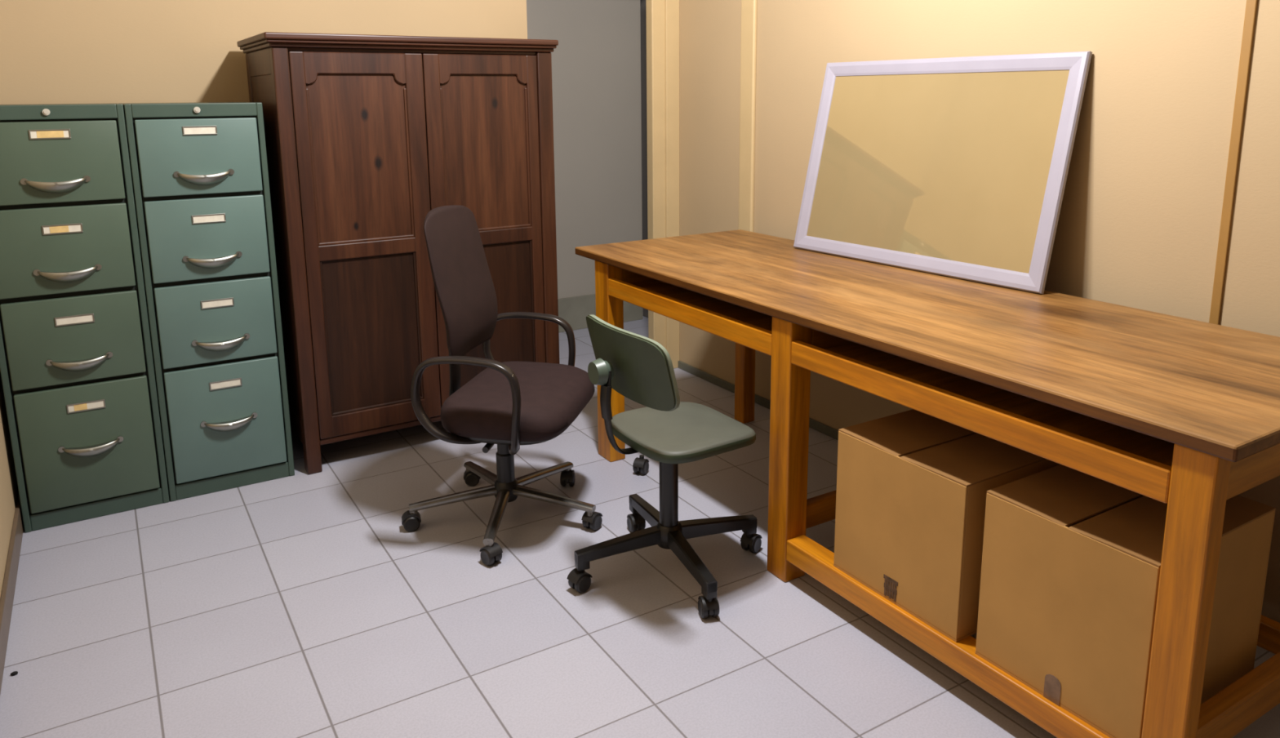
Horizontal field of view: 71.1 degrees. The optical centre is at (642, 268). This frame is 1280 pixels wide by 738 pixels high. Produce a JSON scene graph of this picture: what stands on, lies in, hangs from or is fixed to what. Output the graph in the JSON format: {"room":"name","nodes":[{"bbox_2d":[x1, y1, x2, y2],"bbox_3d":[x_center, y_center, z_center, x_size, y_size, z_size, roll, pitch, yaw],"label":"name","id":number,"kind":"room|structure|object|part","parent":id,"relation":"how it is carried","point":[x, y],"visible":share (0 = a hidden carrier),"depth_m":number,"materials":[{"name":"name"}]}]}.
{"room":"office","nodes":[
{"label":"office","id":0,"kind":"room"},
{"bbox_2d":[0,371,18,597],"bbox_3d":[-1.036,-0.288,0.930,0.100,2.950,5.270,-7,13,-31],"label":"wall","id":1,"kind":"structure","parent":0,"point":[9,490],"depth_m":2.73,"materials":[{"name":"beige paint"}]},
{"bbox_2d":[0,490,23,693],"bbox_3d":[-0.972,1.113,1.225,0.012,0.085,5.050,-7,13,-31],"label":"baseboard","id":2,"kind":"structure","parent":1,"relation":"attached to","point":[7,593],"depth_m":2.46,"materials":[{"name":"beige wood"}]},
{"bbox_2d":[0,0,527,104],"bbox_3d":[-1.166,-0.851,3.817,2.755,2.950,0.120,-7,13,-31],"label":"wall","id":3,"kind":"structure","parent":0,"point":[52,51],"depth_m":3.37,"materials":[{"name":"beige paint"}]},
{"bbox_2d":[526,0,648,318],"bbox_3d":[-0.241,-1.119,5.147,3.300,2.950,0.135,-7,13,-31],"label":"door","id":4,"kind":"structure","parent":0,"point":[596,60],"depth_m":5.16,"materials":[{"name":"grey paint"}]},
{"bbox_2d":[557,293,642,332],"bbox_3d":[-0.810,0.313,5.017,1.890,0.200,0.014,-7,13,-31],"label":"baseboard","id":5,"kind":"structure","parent":4,"relation":"attached to","point":[575,310],"depth_m":5.28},
{"bbox_2d":[0,315,1279,737],"bbox_3d":[0.717,0.881,2.773,4.725,0.080,6.150,-7,13,-31],"label":"floor","id":6,"kind":"structure","parent":0,"point":[302,604],"depth_m":2.37,"materials":[{"name":"white tile"}]},
{"bbox_2d":[10,671,17,675],"bbox_3d":[-1.515,0.975,2.157,0.016,0.007,0.010,-7,13,-31],"label":"pebble","id":7,"kind":"object","parent":6,"relation":"on","point":[14,673],"visible":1,"depth_m":2.15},
{"bbox_2d":[0,103,169,533],"bbox_3d":[-1.940,0.122,3.054,0.412,1.344,0.604,-7,13,-31],"label":"filing cabinet","id":8,"kind":"object","parent":6,"relation":"on","point":[77,369],"visible":1,"depth_m":2.83,"materials":[{"name":"green metal"}]},
{"bbox_3d":[-1.792,-0.256,2.736,0.181,0.049,0.036,-7,13,-31],"label":"handle","id":9,"kind":"part","parent":8,"relation":"part of","materials":[{"name":"metal"}]},
{"bbox_3d":[-1.810,-0.327,2.744,0.365,0.247,0.021,-7,13,-31],"label":"drawer","id":10,"kind":"part","parent":8,"relation":"part of","materials":[{"name":"green metal"}]},
{"bbox_3d":[-1.808,-0.059,2.796,0.365,0.270,0.021,-7,13,-31],"label":"drawer","id":11,"kind":"part","parent":8,"relation":"part of","materials":[{"name":"green metal"}]},
{"bbox_3d":[-1.789,0.019,2.789,0.181,0.049,0.036,-7,13,-31],"label":"handle","id":12,"kind":"part","parent":8,"relation":"part of","materials":[{"name":"metal"}]},
{"bbox_3d":[-1.806,0.224,2.852,0.365,0.276,0.021,-7,13,-31],"label":"drawer","id":13,"kind":"part","parent":8,"relation":"part of","materials":[{"name":"green metal"}]},
{"bbox_3d":[-1.787,0.302,2.845,0.181,0.049,0.036,-7,13,-31],"label":"handle","id":14,"kind":"part","parent":8,"relation":"part of","materials":[{"name":"metal"}]},
{"bbox_3d":[-1.803,0.568,2.919,0.365,0.396,0.021,-7,13,-31],"label":"drawer","id":15,"kind":"part","parent":8,"relation":"part of","materials":[{"name":"green metal"}]},
{"bbox_3d":[-1.785,0.586,2.900,0.181,0.049,0.036,-7,13,-31],"label":"handle","id":16,"kind":"part","parent":8,"relation":"part of","materials":[{"name":"metal"}]},
{"bbox_2d":[121,102,294,501],"bbox_3d":[-1.589,0.078,3.265,0.406,1.344,0.604,-7,13,-31],"label":"filing cabinet","id":17,"kind":"object","parent":6,"relation":"on","point":[199,172],"visible":0.99,"depth_m":3.03,"materials":[{"name":"green metal"}]},
{"bbox_3d":[-1.459,-0.371,2.955,0.359,0.247,0.021,-7,13,-31],"label":"drawer","id":18,"kind":"part","parent":17,"relation":"part of","materials":[{"name":"green metal"}]},
{"bbox_3d":[-1.440,-0.300,2.947,0.181,0.049,0.036,-7,13,-31],"label":"handle","id":19,"kind":"part","parent":17,"relation":"part of","materials":[{"name":"metal"}]},
{"bbox_3d":[-1.457,-0.104,3.007,0.359,0.270,0.021,-7,13,-31],"label":"drawer","id":20,"kind":"part","parent":17,"relation":"part of","materials":[{"name":"green metal"}]},
{"bbox_3d":[-1.438,-0.025,3.001,0.181,0.049,0.036,-7,13,-31],"label":"handle","id":21,"kind":"part","parent":17,"relation":"part of","materials":[{"name":"metal"}]},
{"bbox_3d":[-1.454,0.180,3.063,0.359,0.276,0.021,-7,13,-31],"label":"drawer","id":22,"kind":"part","parent":17,"relation":"part of","materials":[{"name":"green metal"}]},
{"bbox_3d":[-1.436,0.258,3.056,0.181,0.049,0.036,-7,13,-31],"label":"handle","id":23,"kind":"part","parent":17,"relation":"part of","materials":[{"name":"metal"}]},
{"bbox_3d":[-1.452,0.523,3.130,0.359,0.396,0.021,-7,13,-31],"label":"drawer","id":24,"kind":"part","parent":17,"relation":"part of","materials":[{"name":"green metal"}]},
{"bbox_3d":[-1.433,0.542,3.111,0.181,0.049,0.036,-7,13,-31],"label":"handle","id":25,"kind":"part","parent":17,"relation":"part of","materials":[{"name":"metal"}]},
{"bbox_2d":[236,31,559,474],"bbox_3d":[-0.934,-0.111,3.611,1.080,1.573,0.581,-7,13,-31],"label":"wardrobe","id":26,"kind":"object","parent":6,"relation":"on","point":[366,135],"visible":0.85,"depth_m":3.32,"materials":[{"name":"brown wood"}]},
{"bbox_3d":[-1.372,-0.743,3.232,0.026,0.090,0.435,-7,13,-31],"label":"rail","id":27,"kind":"part","parent":26,"relation":"part of","materials":[{"name":"brown wood"}]},
{"bbox_3d":[-1.487,-0.078,3.580,0.052,1.528,0.055,-7,13,-31],"label":"corner post","id":28,"kind":"part","parent":26,"relation":"part of","materials":[{"name":"brown wood"}]},
{"bbox_3d":[-1.361,0.570,3.488,0.026,0.090,0.435,-7,13,-31],"label":"rail","id":29,"kind":"part","parent":26,"relation":"part of","materials":[{"name":"brown wood"}]},
{"bbox_3d":[-1.226,0.000,3.172,0.052,1.528,0.055,-7,13,-31],"label":"corner post","id":30,"kind":"part","parent":26,"relation":"part of","materials":[{"name":"brown wood"}]},
{"bbox_3d":[-1.011,-0.405,3.218,0.360,0.630,0.014,-7,13,-31],"label":"panel","id":31,"kind":"part","parent":26,"relation":"part of","materials":[{"name":"brown wood"}]},
{"bbox_3d":[-1.000,-0.080,3.286,0.462,1.390,0.022,-7,13,-31],"label":"door","id":32,"kind":"part","parent":26,"relation":"part of","materials":[{"name":"brown wood"}]},
{"bbox_3d":[-1.005,0.239,3.344,0.360,0.592,0.014,-7,13,-31],"label":"panel","id":33,"kind":"part","parent":26,"relation":"part of","materials":[{"name":"brown wood"}]},
{"bbox_3d":[-0.803,0.589,3.546,0.926,0.022,0.020,-7,13,-31],"label":"rail","id":34,"kind":"part","parent":26,"relation":"part of","materials":[{"name":"brown wood"}]},
{"bbox_3d":[-0.940,-0.861,3.464,1.080,0.045,0.581,-7,13,-31],"label":"cornice","id":35,"kind":"part","parent":26,"relation":"part of","materials":[{"name":"brown wood"}]},
{"bbox_3d":[-0.815,-0.796,3.277,0.926,0.012,0.020,-7,13,-31],"label":"rail","id":36,"kind":"part","parent":26,"relation":"part of","materials":[{"name":"brown wood"}]},
{"bbox_3d":[-0.609,-0.131,3.527,0.456,1.390,0.022,-7,13,-31],"label":"door","id":37,"kind":"part","parent":26,"relation":"part of","materials":[{"name":"brown wood"}]},
{"bbox_3d":[-0.605,-0.457,3.467,0.364,0.630,0.014,-7,13,-31],"label":"panel","id":38,"kind":"part","parent":26,"relation":"part of","materials":[{"name":"brown wood"}]},
{"bbox_3d":[-0.599,0.186,3.593,0.364,0.592,0.014,-7,13,-31],"label":"panel","id":39,"kind":"part","parent":26,"relation":"part of","materials":[{"name":"brown wood"}]},
{"bbox_3d":[-0.394,-0.107,3.684,0.062,1.528,0.055,-7,13,-31],"label":"corner post","id":40,"kind":"part","parent":26,"relation":"part of","materials":[{"name":"brown wood"}]},
{"bbox_2d":[401,204,602,565],"bbox_3d":[-0.443,0.317,2.836,0.630,1.020,0.624,2,11,12],"label":"office chair","id":41,"kind":"object","parent":6,"relation":"on","point":[508,405],"visible":1,"depth_m":2.78,"materials":[{"name":"brown fabric"}]},
{"bbox_3d":[-0.605,0.744,2.892,0.293,0.061,0.042,-4,12,-16],"label":"leg","id":42,"kind":"part","parent":41,"relation":"part of","materials":[{"name":"silver metal"}]},
{"bbox_3d":[-0.584,0.034,2.830,0.129,0.462,0.388,2,11,12],"label":"backrest","id":43,"kind":"part","parent":41,"relation":"part of","materials":[{"name":"brown fabric"}]},
{"bbox_3d":[-0.492,0.388,2.703,0.336,0.315,0.245,2,11,12],"label":"armrest","id":44,"kind":"part","parent":41,"relation":"part of","materials":[{"name":"black plastic"}]},
{"bbox_3d":[-0.540,0.709,3.070,0.042,0.061,0.293,-8,13,-34],"label":"leg","id":45,"kind":"part","parent":41,"relation":"part of","materials":[{"name":"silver metal"}]},
{"bbox_3d":[-0.457,0.527,2.766,0.019,0.026,0.156,2,11,12],"label":"lever","id":46,"kind":"part","parent":41,"relation":"part of","materials":[{"name":"black plastic"}]},
{"bbox_3d":[-0.451,0.765,2.776,0.042,0.061,0.293,0,11,2],"label":"leg","id":47,"kind":"part","parent":41,"relation":"part of","materials":[{"name":"silver metal"}]},
{"bbox_3d":[-0.387,0.411,2.860,0.400,0.103,0.516,2,11,12],"label":"seat","id":48,"kind":"part","parent":41,"relation":"part of","materials":[{"name":"brown fabric"}]},
{"bbox_3d":[-0.419,0.324,3.026,0.336,0.315,0.245,2,11,12],"label":"armrest","id":49,"kind":"part","parent":41,"relation":"part of","materials":[{"name":"black plastic"}]},
{"bbox_3d":[-0.347,0.708,3.065,0.042,0.061,0.293,8,14,37],"label":"leg","id":50,"kind":"part","parent":41,"relation":"part of","materials":[{"name":"silver metal"}]},
{"bbox_3d":[-0.292,0.743,2.883,0.293,0.061,0.042,3,12,19],"label":"leg","id":51,"kind":"part","parent":41,"relation":"part of","materials":[{"name":"silver metal"}]},
{"bbox_2d":[566,314,761,618],"bbox_3d":[0.070,0.505,2.510,0.476,0.769,0.501,4,12,21],"label":"swivel chair","id":52,"kind":"object","parent":6,"relation":"on","point":[671,432],"visible":1,"depth_m":2.44,"materials":[{"name":"black paint"}]},
{"bbox_3d":[-0.109,0.270,2.347,0.048,0.072,0.072,-7,13,-31],"label":"adjusting knob","id":53,"kind":"part","parent":52,"relation":"part of","materials":[{"name":"green plastic"}]},
{"bbox_3d":[-0.063,0.789,2.536,0.264,0.076,0.038,-5,12,-22],"label":"leg","id":54,"kind":"part","parent":52,"relation":"part of","materials":[{"name":"black paint"}]},
{"bbox_3d":[-0.055,0.246,2.365,0.079,0.196,0.406,-7,13,-31],"label":"backrest","id":55,"kind":"part","parent":52,"relation":"part of","materials":[{"name":"green plastic"}]},
{"bbox_2d":[632,454,648,474],"bbox_3d":[-0.007,0.716,3.269,0.046,0.066,0.060,4,12,23],"label":"caster wheel","id":56,"kind":"object","parent":52,"relation":"attached to","point":[641,464],"visible":1,"depth_m":3.25,"materials":[{"name":"black plastic"}]},
{"bbox_3d":[0.019,0.751,2.728,0.038,0.076,0.264,-5,12,-22],"label":"leg","id":57,"kind":"part","parent":52,"relation":"part of","materials":[{"name":"black paint"}]},
{"bbox_3d":[0.113,0.444,2.515,0.341,0.024,0.358,-7,13,-31],"label":"seat","id":58,"kind":"part","parent":52,"relation":"part of","materials":[{"name":"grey plastic"}]},
{"bbox_3d":[0.132,0.803,2.455,0.038,0.076,0.264,-5,12,-22],"label":"leg","id":59,"kind":"part","parent":52,"relation":"part of","materials":[{"name":"black paint"}]},
{"bbox_3d":[0.215,0.765,2.646,0.264,0.076,0.038,-5,12,-22],"label":"leg","id":60,"kind":"part","parent":52,"relation":"part of","materials":[{"name":"black paint"}]},
{"bbox_2d":[574,229,1279,737],"bbox_3d":[0.695,0.449,2.713,0.796,0.792,2.343,-7,13,-31],"label":"work table","id":61,"kind":"object","parent":6,"relation":"on","point":[1183,414],"visible":0.82,"depth_m":2.07,"materials":[{"name":"brown wood"}]},
{"bbox_3d":[-0.122,0.344,3.358,0.066,0.763,0.098,-7,13,-31],"label":"leg","id":62,"kind":"part","parent":61,"relation":"part of","materials":[{"name":"brown wood"}]},
{"bbox_3d":[0.176,-0.014,3.440,0.603,0.097,0.042,-7,13,-31],"label":"rail","id":63,"kind":"part","parent":61,"relation":"part of","materials":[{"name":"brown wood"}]},
{"bbox_3d":[0.125,0.137,2.865,0.025,0.063,0.920,-7,13,-31],"label":"rail","id":64,"kind":"part","parent":61,"relation":"part of","materials":[{"name":"brown wood"}]},
{"bbox_3d":[0.428,0.268,3.727,0.060,0.763,0.065,-7,13,-31],"label":"leg","id":65,"kind":"part","parent":61,"relation":"part of","materials":[{"name":"brown wood"}]},
{"bbox_3d":[0.410,0.504,2.514,0.076,0.763,0.082,-7,13,-31],"label":"leg","id":66,"kind":"part","parent":61,"relation":"part of","materials":[{"name":"brown wood"}]},
{"bbox_3d":[0.693,0.147,2.623,0.593,0.108,0.082,-7,13,-31],"label":"rail","id":67,"kind":"part","parent":61,"relation":"part of","materials":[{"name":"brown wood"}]},
{"bbox_2d":[793,51,1092,293],"bbox_3d":[0.910,-0.344,2.926,0.166,0.677,0.993,-8,13,-34],"label":"mirror","id":68,"kind":"object","parent":61,"relation":"on","point":[957,167],"visible":1,"depth_m":2.84,"materials":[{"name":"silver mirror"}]},
{"bbox_2d":[833,408,1060,642],"bbox_3d":[0.790,0.608,2.276,0.431,0.382,0.398,-7,13,-31],"label":"cardboard box","id":69,"kind":"object","parent":61,"relation":"on","point":[913,486],"visible":0.69,"depth_m":2.13,"materials":[{"name":"brown cardboard"}]},
{"bbox_3d":[0.670,0.303,1.992,0.025,0.063,1.000,-7,13,-31],"label":"rail","id":70,"kind":"part","parent":61,"relation":"part of","materials":[{"name":"brown wood"}]},
{"bbox_2d":[975,464,1275,737],"bbox_3d":[1.018,0.673,1.913,0.431,0.388,0.368,-7,13,-31],"label":"cardboard box","id":71,"kind":"object","parent":61,"relation":"on","point":[1072,558],"visible":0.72,"depth_m":1.80,"materials":[{"name":"brown cardboard"}]},
{"bbox_3d":[0.962,0.678,1.604,0.048,0.763,0.074,-7,13,-31],"label":"leg","id":72,"kind":"part","parent":61,"relation":"part of","materials":[{"name":"brown wood"}]},
{"bbox_3d":[1.243,0.315,1.714,0.621,0.097,0.068,-7,13,-31],"label":"rail","id":73,"kind":"part","parent":61,"relation":"part of","materials":[{"name":"brown wood"}]},
{"bbox_2d":[679,0,1279,622],"bbox_3d":[1.429,-0.584,2.341,0.100,2.950,5.150,-7,13,-31],"label":"wall","id":74,"kind":"structure","parent":0,"point":[1139,224],"depth_m":2.53,"materials":[{"name":"beige paint"}]},
{"bbox_2d":[645,0,679,368],"bbox_3d":[0.100,-0.509,4.332,0.144,2.060,0.070,-7,13,-31],"label":"trim","id":75,"kind":"structure","parent":74,"relation":"attached to","point":[662,15],"depth_m":4.28,"materials":[{"name":"beige wood"}]},
{"bbox_2d":[738,0,757,231],"bbox_3d":[0.449,-0.862,3.802,0.020,2.950,0.094,-7,13,-31],"label":"trim","id":76,"kind":"structure","parent":74,"relation":"attached to","point":[748,7],"depth_m":3.83,"materials":[{"name":"beige wood"}]},
{"bbox_2d":[678,360,838,439],"bbox_3d":[1.435,0.863,2.525,0.012,0.038,4.790,-7,13,-31],"label":"baseboard","id":77,"kind":"structure","parent":74,"relation":"attached to","point":[824,428],"depth_m":4.14,"materials":[{"name":"grey tile"}]},
{"bbox_2d":[1208,0,1257,324],"bbox_3d":[1.470,-0.552,2.175,0.010,2.950,0.023,-7,13,-31],"label":"trim","id":78,"kind":"structure","parent":74,"relation":"attached to","point":[1251,11],"depth_m":2.23,"materials":[{"name":"brown wood"}]}
]}

